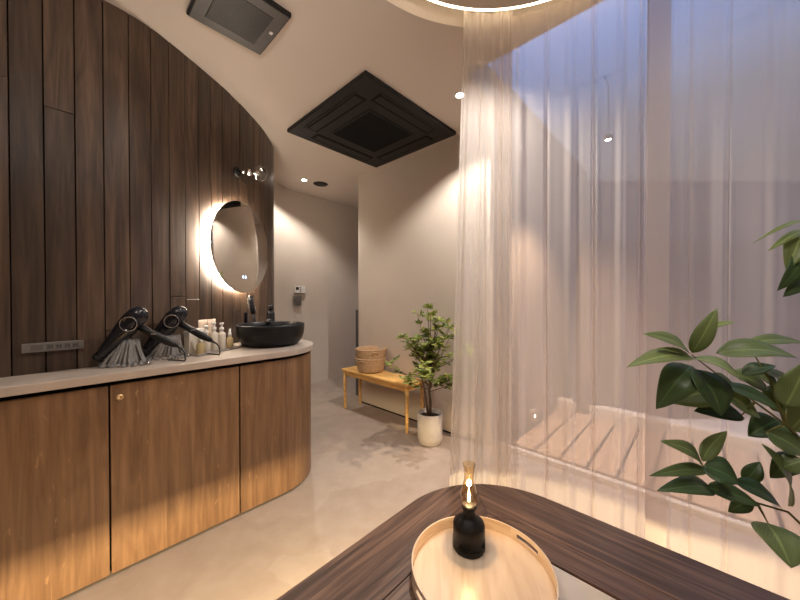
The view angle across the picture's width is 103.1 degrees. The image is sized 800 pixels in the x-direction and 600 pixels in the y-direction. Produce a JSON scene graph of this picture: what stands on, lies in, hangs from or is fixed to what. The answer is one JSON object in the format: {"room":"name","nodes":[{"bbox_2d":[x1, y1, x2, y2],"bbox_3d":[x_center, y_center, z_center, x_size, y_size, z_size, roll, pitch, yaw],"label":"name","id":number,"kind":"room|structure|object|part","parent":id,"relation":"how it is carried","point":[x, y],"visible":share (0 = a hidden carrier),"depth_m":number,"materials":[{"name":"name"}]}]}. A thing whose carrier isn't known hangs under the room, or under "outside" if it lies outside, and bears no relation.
{"room":"changing room","nodes":[
{"label":"changing room","id":0,"kind":"room"},
{"bbox_2d":[7,0,237,375],"bbox_3d":[-1.859,-0.104,1.204,0.710,2.485,3.776,0,1,28],"label":"wall","id":1,"kind":"structure","parent":0,"point":[7,0],"depth_m":1.32,"materials":[{"name":"black wood"}]},
{"bbox_2d":[0,0,273,377],"bbox_3d":[-1.830,-0.104,1.202,0.702,2.483,3.796,0,1,27],"label":"boards","id":2,"kind":"object","parent":1,"relation":"attached to","point":[175,138],"visible":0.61,"depth_m":1.44,"materials":[{"name":"brown wood"}]},
{"bbox_2d":[21,340,83,352],"bbox_3d":[-1.435,0.192,1.317,0.010,0.037,0.176,1,1,43],"label":"outlet strip","id":3,"kind":"object","parent":2,"relation":"attached to","point":[75,344],"visible":1,"depth_m":1.31,"materials":[{"name":"grey plastic"}]},
{"bbox_2d":[31,345,42,350],"bbox_3d":[-1.464,0.193,1.280,0.002,0.022,0.032,1,1,43],"label":"socket","id":4,"kind":"object","parent":3,"relation":"attached to","point":[33,347],"depth_m":1.28,"materials":[{"name":"grey plastic"}]},
{"bbox_2d":[47,344,53,349],"bbox_3d":[-1.439,0.192,1.307,0.002,0.022,0.020,1,1,43],"label":"socket","id":5,"kind":"object","parent":3,"relation":"attached to","point":[49,346],"depth_m":1.31,"materials":[{"name":"grey plastic"}]},
{"bbox_2d":[56,343,62,348],"bbox_3d":[-1.422,0.192,1.325,0.002,0.022,0.020,1,1,43],"label":"socket","id":6,"kind":"object","parent":3,"relation":"attached to","point":[58,345],"depth_m":1.33,"materials":[{"name":"grey plastic"}]},
{"bbox_2d":[64,343,70,347],"bbox_3d":[-1.406,0.192,1.342,0.002,0.022,0.020,1,1,43],"label":"socket","id":7,"kind":"object","parent":3,"relation":"attached to","point":[66,345],"depth_m":1.34,"materials":[{"name":"grey plastic"}]},
{"bbox_2d":[72,342,78,347],"bbox_3d":[-1.389,0.192,1.360,0.002,0.022,0.020,1,1,43],"label":"socket","id":8,"kind":"object","parent":3,"relation":"attached to","point":[74,344],"depth_m":1.36,"materials":[{"name":"grey plastic"}]},
{"bbox_2d":[205,200,267,292],"bbox_3d":[-1.077,-0.353,2.144,0.056,0.608,0.608,0,1,7],"label":"round mirror","id":9,"kind":"object","parent":2,"relation":"attached to","point":[235,237],"visible":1,"depth_m":2.07,"materials":[{"name":"silver glass"}]},
{"bbox_2d":[233,165,266,181],"bbox_3d":[-1.003,-0.856,2.146,0.203,0.104,0.104,0,1,-3],"label":"wall sconce","id":10,"kind":"object","parent":2,"relation":"attached to","point":[237,171],"visible":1,"depth_m":2.12,"materials":[{"name":"black"}]},
{"bbox_3d":[-1.086,-0.856,2.124,0.022,0.068,0.068,0,1,7],"label":"wall plate","id":11,"kind":"part","parent":10,"relation":"part of","materials":[{"name":"black metal"}]},
{"bbox_3d":[-1.038,-0.856,2.126,0.082,0.042,0.042,0,1,-13],"label":"arm","id":12,"kind":"part","parent":10,"relation":"part of","materials":[{"name":"silver metal"}]},
{"bbox_3d":[-0.969,-0.856,2.144,0.052,0.032,0.032,0,1,-13],"label":"bulb","id":13,"kind":"part","parent":10,"relation":"part of","materials":[{"name":"white glass"}]},
{"bbox_2d":[58,376,450,599],"bbox_3d":[-0.457,1.179,1.130,6.200,0.080,5.600,1,1,43],"label":"floor","id":14,"kind":"structure","parent":0,"point":[365,469],"depth_m":1.66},
{"bbox_2d":[0,351,310,599],"bbox_3d":[-1.707,0.743,1.327,0.819,0.788,2.778,1,1,43],"label":"vanity cabinet","id":15,"kind":"object","parent":14,"relation":"on","point":[96,480],"visible":0.84,"depth_m":1.35,"materials":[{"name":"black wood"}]},
{"bbox_3d":[-1.362,0.738,1.119,0.018,0.774,0.497,1,1,43],"label":"door","id":16,"kind":"part","parent":15,"relation":"part of","materials":[{"name":"brown wood"}]},
{"bbox_2d":[0,340,312,397],"bbox_3d":[-1.708,0.314,1.335,0.867,0.034,2.795,1,1,43],"label":"countertop","id":17,"kind":"structure","parent":15,"relation":"on","point":[48,381],"depth_m":1.38,"materials":[{"name":"beige stone"}]},
{"bbox_2d":[98,339,151,367],"bbox_3d":[-1.238,0.236,1.431,0.191,0.118,0.106,0,1,-21],"label":"stand","id":18,"kind":"object","parent":17,"relation":"on","point":[115,357],"visible":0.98,"depth_m":1.42,"materials":[{"name":"white"}]},
{"bbox_3d":[-1.238,0.287,1.431,0.191,0.017,0.106,0,1,-21],"label":"glass","id":19,"kind":"part","parent":18,"relation":"part of","materials":[{"name":"clear glass"}]},
{"bbox_2d":[92,307,185,361],"bbox_3d":[-1.185,0.162,1.454,0.345,0.265,0.092,0,1,-29],"label":"hair dryer","id":20,"kind":"object","parent":18,"relation":"on","point":[133,320],"visible":0.99,"depth_m":1.41,"materials":[{"name":"black plastic"}]},
{"bbox_3d":[-1.073,0.254,1.518,0.106,0.079,0.030,0,1,18],"label":"cord","id":21,"kind":"part","parent":20,"relation":"part of","materials":[{"name":"black plastic"}]},
{"bbox_2d":[145,334,189,359],"bbox_3d":[-1.167,0.235,1.598,0.191,0.118,0.106,0,1,-21],"label":"stand","id":22,"kind":"object","parent":17,"relation":"on","point":[156,353],"visible":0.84,"depth_m":1.58,"materials":[{"name":"white"}]},
{"bbox_3d":[-1.167,0.285,1.598,0.191,0.017,0.106,0,1,-21],"label":"glass","id":23,"kind":"part","parent":22,"relation":"part of","materials":[{"name":"clear glass"}]},
{"bbox_2d":[142,306,220,354],"bbox_3d":[-1.114,0.160,1.621,0.345,0.265,0.092,0,1,-29],"label":"hair dryer","id":24,"kind":"object","parent":22,"relation":"on","point":[175,317],"visible":0.97,"depth_m":1.58,"materials":[{"name":"black plastic"}]},
{"bbox_3d":[-1.003,0.252,1.685,0.106,0.079,0.030,0,1,18],"label":"cord","id":25,"kind":"part","parent":24,"relation":"part of","materials":[{"name":"black plastic"}]},
{"bbox_2d":[180,345,241,355],"bbox_3d":[-1.069,0.286,1.813,0.136,0.012,0.300,0,1,16],"label":"tray","id":26,"kind":"object","parent":17,"relation":"on","point":[234,346],"visible":0.49,"depth_m":1.77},
{"bbox_2d":[184,331,196,353],"bbox_3d":[-1.118,0.226,1.694,0.038,0.123,0.046,0,1,16],"label":"carton","id":27,"kind":"object","parent":26,"relation":"on","point":[190,341],"visible":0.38,"depth_m":1.68,"materials":[{"name":"beige cardboard"}]},
{"bbox_2d":[196,339,204,353],"bbox_3d":[-1.063,0.234,1.692,0.037,0.107,0.037,1,1,43],"label":"dropper bottle","id":28,"kind":"object","parent":26,"relation":"on","point":[200,347],"visible":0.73,"depth_m":1.68,"materials":[{"name":"yellow glass"}]},
{"bbox_2d":[198,319,206,330],"bbox_3d":[-1.119,0.199,1.802,0.043,0.174,0.044,0,1,-25],"label":"tube","id":29,"kind":"object","parent":26,"relation":"on","point":[201,323],"visible":0.18,"depth_m":1.79,"materials":[{"name":"white plastic"}]},
{"bbox_2d":[203,325,210,352],"bbox_3d":[-1.059,0.213,1.735,0.042,0.148,0.042,1,1,43],"label":"pump bottle","id":30,"kind":"object","parent":26,"relation":"on","point":[207,344],"visible":0.63,"depth_m":1.73,"materials":[{"name":"beige plastic"}]},
{"bbox_2d":[207,319,214,335],"bbox_3d":[-1.103,0.199,1.857,0.044,0.174,0.043,0,1,-32],"label":"tube","id":31,"kind":"object","parent":26,"relation":"on","point":[209,321],"visible":0.16,"depth_m":1.84,"materials":[{"name":"white plastic"}]},
{"bbox_2d":[210,322,217,350],"bbox_3d":[-1.054,0.206,1.799,0.042,0.161,0.042,1,1,43],"label":"pump bottle","id":32,"kind":"object","parent":26,"relation":"on","point":[214,335],"visible":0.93,"depth_m":1.79,"materials":[{"name":"beige plastic"}]},
{"bbox_2d":[218,323,225,348],"bbox_3d":[-1.043,0.209,1.856,0.042,0.153,0.042,1,1,43],"label":"pump bottle","id":33,"kind":"object","parent":26,"relation":"on","point":[221,335],"visible":0.91,"depth_m":1.84,"materials":[{"name":"beige plastic"}]},
{"bbox_2d":[226,329,232,347],"bbox_3d":[-1.020,0.228,1.905,0.037,0.114,0.037,1,1,43],"label":"dropper bottle","id":34,"kind":"object","parent":26,"relation":"on","point":[229,341],"visible":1,"depth_m":1.90,"materials":[{"name":"yellow glass"}]},
{"bbox_2d":[244,312,246,322],"bbox_3d":[-1.043,0.186,2.147,0.004,0.205,0.022,1,1,43],"label":"comb","id":35,"kind":"object","parent":17,"relation":"on","point":[245,313],"visible":0.5,"depth_m":2.14,"materials":[{"name":"black plastic"}]},
{"bbox_2d":[247,295,255,321],"bbox_3d":[-1.031,0.127,2.229,0.081,0.322,0.056,0,1,-20],"label":"brush","id":36,"kind":"object","parent":17,"relation":"on","point":[250,298],"visible":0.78,"depth_m":2.21,"materials":[{"name":"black plastic"}]},
{"bbox_2d":[236,321,303,347],"bbox_3d":[-0.839,0.222,2.071,0.414,0.136,0.414,1,1,43],"label":"basin","id":37,"kind":"object","parent":17,"relation":"in","point":[275,334],"visible":1,"depth_m":1.91,"materials":[{"name":"black ceramic"}]},
{"bbox_2d":[266,305,274,324],"bbox_3d":[-0.936,0.163,2.277,0.064,0.250,0.201,0,1,-15],"label":"tap","id":38,"kind":"object","parent":17,"relation":"on","point":[270,314],"visible":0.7,"depth_m":2.32,"materials":[{"name":"black metal"}]},
{"bbox_3d":[-1.017,0.735,1.485,0.018,0.774,0.497,1,1,43],"label":"door","id":39,"kind":"part","parent":15,"relation":"part of","materials":[{"name":"brown wood"}]},
{"bbox_3d":[-0.777,0.728,2.145,0.343,0.774,0.915,0,1,-13],"label":"curved panel","id":40,"kind":"part","parent":15,"relation":"part of","materials":[{"name":"brown wood"}]},
{"bbox_2d":[341,366,424,432],"bbox_3d":[-0.186,0.915,3.055,0.920,0.410,0.248,1,1,43],"label":"wooden bench","id":41,"kind":"object","parent":14,"relation":"on","point":[385,378],"visible":0.71,"depth_m":2.90,"materials":[{"name":"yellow wood"}]},
{"bbox_3d":[-0.567,0.923,3.278,0.035,0.389,0.035,1,1,43],"label":"leg","id":42,"kind":"part","parent":41,"relation":"part of","materials":[{"name":"brown wood"}]},
{"bbox_3d":[-0.430,0.922,3.424,0.035,0.389,0.035,1,1,43],"label":"leg","id":43,"kind":"part","parent":41,"relation":"part of","materials":[{"name":"brown wood"}]},
{"bbox_2d":[355,356,385,373],"bbox_3d":[-0.291,0.638,3.167,0.306,0.143,0.306,0,1,-30],"label":"woven basket","id":44,"kind":"object","parent":41,"relation":"on","point":[377,365],"visible":0.83,"depth_m":3.04,"materials":[{"name":"wicker"}]},
{"bbox_2d":[356,346,385,359],"bbox_3d":[-0.289,0.550,3.169,0.307,0.143,0.307,0,1,33],"label":"woven basket","id":45,"kind":"object","parent":44,"relation":"in","point":[363,352],"visible":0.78,"depth_m":3.06,"materials":[{"name":"wicker"}]},
{"bbox_3d":[0.059,0.929,2.688,0.035,0.389,0.035,1,1,43],"label":"leg","id":46,"kind":"part","parent":41,"relation":"part of","materials":[{"name":"brown wood"}]},
{"bbox_3d":[0.196,0.928,2.834,0.035,0.389,0.035,1,1,43],"label":"leg","id":47,"kind":"part","parent":41,"relation":"part of","materials":[{"name":"brown wood"}]},
{"bbox_2d":[384,303,453,446],"bbox_3d":[0.223,0.573,2.401,0.682,1.107,0.547,1,1,43],"label":"potted tree","id":48,"kind":"object","parent":14,"relation":"on","point":[429,420],"visible":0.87,"depth_m":2.45,"materials":[{"name":"green plant"}]},
{"bbox_3d":[0.237,1.006,2.514,0.200,0.240,0.200,1,1,43],"label":"pot","id":49,"kind":"part","parent":48,"relation":"part of","materials":[{"name":"white ceramic"}]},
{"bbox_2d":[276,484,789,599],"bbox_3d":[0.183,0.964,-0.394,2.380,0.380,2.865,1,1,43],"label":"table","id":50,"kind":"object","parent":14,"relation":"on","point":[591,558],"visible":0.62,"depth_m":0.93,"materials":[{"name":"brown wood"}]},
{"bbox_2d":[412,516,558,599],"bbox_3d":[0.222,0.741,0.870,0.381,0.042,0.381,1,1,43],"label":"round tray","id":51,"kind":"object","parent":50,"relation":"on","point":[508,569],"visible":0.94,"depth_m":0.89,"materials":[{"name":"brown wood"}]},
{"bbox_2d":[453,464,484,558],"bbox_3d":[0.210,0.626,0.968,0.098,0.255,0.098,1,1,43],"label":"lantern lamp","id":52,"kind":"object","parent":51,"relation":"on","point":[468,527],"visible":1,"depth_m":0.94,"materials":[{"name":"black"}]},
{"bbox_3d":[0.190,0.792,-0.606,2.082,0.023,2.567,1,1,43],"label":"inset panel","id":53,"kind":"part","parent":50,"relation":"part of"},
{"bbox_2d":[274,181,313,382],"bbox_3d":[-1.368,-0.128,3.658,0.315,2.485,1.300,0,1,6],"label":"wall","id":54,"kind":"structure","parent":0,"point":[293,210],"depth_m":4.01,"materials":[{"name":"paint"}]},
{"bbox_2d":[293,296,301,304],"bbox_3d":[-1.300,0.006,4.023,0.013,0.120,0.120,0,1,38],"label":"light switch","id":55,"kind":"object","parent":54,"relation":"attached to","point":[297,300],"visible":1,"depth_m":4.02,"materials":[{"name":"grey plastic"}]},
{"bbox_2d":[294,286,304,292],"bbox_3d":[-1.276,-0.135,4.051,0.020,0.090,0.155,0,1,38],"label":"thermostat","id":56,"kind":"object","parent":54,"relation":"attached to","point":[297,289],"visible":1,"depth_m":4.04,"materials":[{"name":"white plastic"}]},
{"bbox_2d":[314,197,357,382],"bbox_3d":[-1.102,-0.135,4.370,0.100,2.485,1.750,1,1,43],"label":"wall","id":57,"kind":"structure","parent":0,"point":[335,224],"depth_m":4.48,"materials":[{"name":"paint"}]},
{"bbox_2d":[102,0,571,179],"bbox_3d":[-1.020,-1.410,0.508,6.200,0.140,3.960,1,1,43],"label":"ceiling","id":58,"kind":"structure","parent":0,"point":[415,47],"depth_m":1.73,"materials":[{"name":"paint"}]},
{"bbox_2d":[186,0,290,54],"bbox_3d":[-0.752,-1.334,1.485,0.344,0.032,0.344,1,1,43],"label":"ceiling exhaust fan","id":59,"kind":"object","parent":58,"relation":"attached to","point":[253,24],"visible":1,"depth_m":1.49,"materials":[{"name":"black plastic"}]},
{"bbox_2d":[205,0,272,44],"bbox_3d":[-0.752,-1.319,1.485,0.220,0.002,0.220,1,1,43],"label":"grille","id":60,"kind":"object","parent":59,"relation":"attached to","point":[245,20],"depth_m":1.49,"materials":[{"name":"black"}]},
{"bbox_2d":[287,70,455,167],"bbox_3d":[-0.222,-1.340,2.539,0.956,0.040,0.956,1,1,43],"label":"air conditioner","id":61,"kind":"object","parent":58,"relation":"attached to","point":[367,121],"visible":1,"depth_m":2.40,"materials":[{"name":"black plastic"}]},
{"bbox_2d":[307,94,365,131],"bbox_3d":[-0.469,-1.327,2.277,0.600,0.002,0.090,1,1,43],"label":"outlet","id":62,"kind":"object","parent":61,"relation":"attached to","point":[352,102],"depth_m":2.25,"materials":[{"name":"black"}]},
{"bbox_2d":[312,134,373,160],"bbox_3d":[-0.484,-1.331,2.786,0.090,0.002,0.600,1,1,43],"label":"outlet","id":63,"kind":"object","parent":61,"relation":"attached to","point":[321,138],"depth_m":2.76,"materials":[{"name":"black"}]},
{"bbox_2d":[335,113,409,151],"bbox_3d":[-0.221,-1.322,2.539,0.424,0.004,0.430,1,1,43],"label":"grille","id":64,"kind":"object","parent":61,"relation":"attached to","point":[372,132],"depth_m":2.51,"materials":[{"name":"black"}]},
{"bbox_3d":[-0.222,-1.327,2.539,0.470,0.006,0.470,1,1,43],"label":"intake frame","id":65,"kind":"part","parent":61,"relation":"part of","materials":[{"name":"black plastic"}]},
{"bbox_2d":[371,94,434,133],"bbox_3d":[0.040,-1.327,2.292,0.090,0.002,0.600,1,1,43],"label":"outlet","id":66,"kind":"object","parent":61,"relation":"attached to","point":[382,101],"depth_m":2.26,"materials":[{"name":"black plastic"}]},
{"bbox_2d":[376,135,432,160],"bbox_3d":[0.025,-1.332,2.801,0.600,0.002,0.090,1,1,43],"label":"outlet","id":67,"kind":"object","parent":61,"relation":"attached to","point":[421,140],"depth_m":2.77,"materials":[{"name":"black plastic"}]},
{"bbox_2d":[449,9,512,486],"bbox_3d":[0.383,-0.129,1.529,0.306,2.503,0.054,0,1,0],"label":"sheer curtain","id":68,"kind":"object","parent":58,"relation":"hanging from","point":[481,385],"visible":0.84,"depth_m":1.53,"materials":[{"name":"white fabric"}]},
{"bbox_2d":[429,0,548,10],"bbox_3d":[0.401,-1.412,0.776,1.424,0.139,1.424,1,1,43],"label":"ceiling light","id":69,"kind":"object","parent":58,"relation":"attached to","point":[472,5],"visible":1,"depth_m":1.45,"materials":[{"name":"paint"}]},
{"bbox_2d":[511,0,647,538],"bbox_3d":[0.742,-0.128,1.466,0.625,2.503,0.098,0,1,27],"label":"sheer curtain","id":70,"kind":"object","parent":58,"relation":"hanging from","point":[579,67],"visible":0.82,"depth_m":1.45,"materials":[{"name":"white fabric"}]},
{"bbox_2d":[645,0,799,599],"bbox_3d":[1.574,-0.121,0.766,1.553,2.503,0.099,0,1,40],"label":"sheer curtain","id":71,"kind":"object","parent":58,"relation":"hanging from","point":[723,76],"visible":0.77,"depth_m":1.13,"materials":[{"name":"white fabric"}]},
{"bbox_2d":[317,181,357,207],"bbox_3d":[-0.412,-1.402,4.251,1.250,0.050,0.960,1,1,43],"label":"ceiling","id":72,"kind":"structure","parent":0,"point":[347,195],"depth_m":4.18,"materials":[{"name":"paint"}]},
{"bbox_2d":[358,172,366,402],"bbox_3d":[-0.312,-0.128,3.619,0.220,2.485,0.360,1,1,43],"label":"wall","id":73,"kind":"structure","parent":0,"point":[362,179],"depth_m":3.46,"materials":[{"name":"paint"}]},
{"bbox_2d":[356,310,358,395],"bbox_3d":[-0.477,0.608,3.671,0.078,0.988,0.028,1,1,43],"label":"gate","id":74,"kind":"object","parent":73,"relation":"attached to","point":[357,315],"visible":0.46,"depth_m":3.66,"materials":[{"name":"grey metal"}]},
{"bbox_2d":[274,76,461,196],"bbox_3d":[-0.531,-1.467,3.235,3.170,0.200,0.680,1,1,43],"label":"ceiling strip","id":75,"kind":"object","parent":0,"point":[338,170],"visible":0.21,"depth_m":3.20,"materials":[{"name":"paint"}]},
{"bbox_2d":[313,181,327,186],"bbox_3d":[-0.939,-1.368,3.758,0.170,0.008,0.170,1,1,43],"label":"ceiling speaker","id":76,"kind":"object","parent":75,"relation":"attached to","point":[320,184],"visible":1,"depth_m":3.75,"materials":[{"name":"black"}]},
{"bbox_2d":[454,91,460,98],"bbox_3d":[0.397,-1.353,2.100,0.080,0.005,0.080,1,1,43],"label":"recessed light","id":77,"kind":"object","parent":75,"relation":"attached to","point":[457,95],"visible":0.56,"depth_m":2.10,"materials":[{"name":"white plastic"}]},
{"bbox_2d":[367,134,459,431],"bbox_3d":[0.181,-0.122,2.975,1.380,2.485,0.100,1,1,43],"label":"wall","id":78,"kind":"structure","parent":0,"point":[412,199],"depth_m":2.98,"materials":[{"name":"paint"}]},
{"bbox_2d":[361,401,450,433],"bbox_3d":[0.105,1.118,2.980,1.480,0.006,0.016,1,1,43],"label":"baseboard","id":79,"kind":"structure","parent":78,"relation":"attached to","point":[361,401],"depth_m":3.15,"materials":[{"name":"black"}]},
{"bbox_2d":[627,220,799,567],"bbox_3d":[0.853,0.278,0.619,0.560,0.971,0.492,0,1,-12],"label":"plant","id":80,"kind":"object","parent":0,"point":[682,384],"visible":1,"depth_m":0.78,"materials":[{"name":"green plant"}]},
{"bbox_3d":[0.875,0.253,0.792,0.217,0.230,0.178,1,1,43],"label":"stem","id":81,"kind":"part","parent":80,"relation":"part of","materials":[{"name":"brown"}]},
{"bbox_3d":[0.892,0.278,0.812,0.006,0.051,0.045,0,1,18],"label":"stem","id":82,"kind":"part","parent":80,"relation":"part of","materials":[{"name":"green plant"}]},
{"bbox_3d":[0.868,0.485,0.775,0.201,0.167,0.163,1,1,43],"label":"stem","id":83,"kind":"part","parent":80,"relation":"part of","materials":[{"name":"green plant"}]},
{"bbox_3d":[0.898,0.528,0.787,0.026,0.049,0.006,0,1,17],"label":"stem","id":84,"kind":"part","parent":80,"relation":"part of","materials":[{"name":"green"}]},
{"bbox_3d":[0.927,0.211,0.804,0.068,0.190,0.011,0,1,41],"label":"stem","id":85,"kind":"part","parent":80,"relation":"part of","materials":[{"name":"green plant"}]},
{"bbox_3d":[0.939,0.319,0.793,0.034,0.032,0.006,1,1,43],"label":"stem","id":86,"kind":"part","parent":80,"relation":"part of","materials":[{"name":"green plant"}]},
{"bbox_3d":[0.951,0.285,0.782,0.008,0.043,0.006,0,1,21],"label":"stem","id":87,"kind":"part","parent":80,"relation":"part of","materials":[{"name":"green plant"}]}
]}

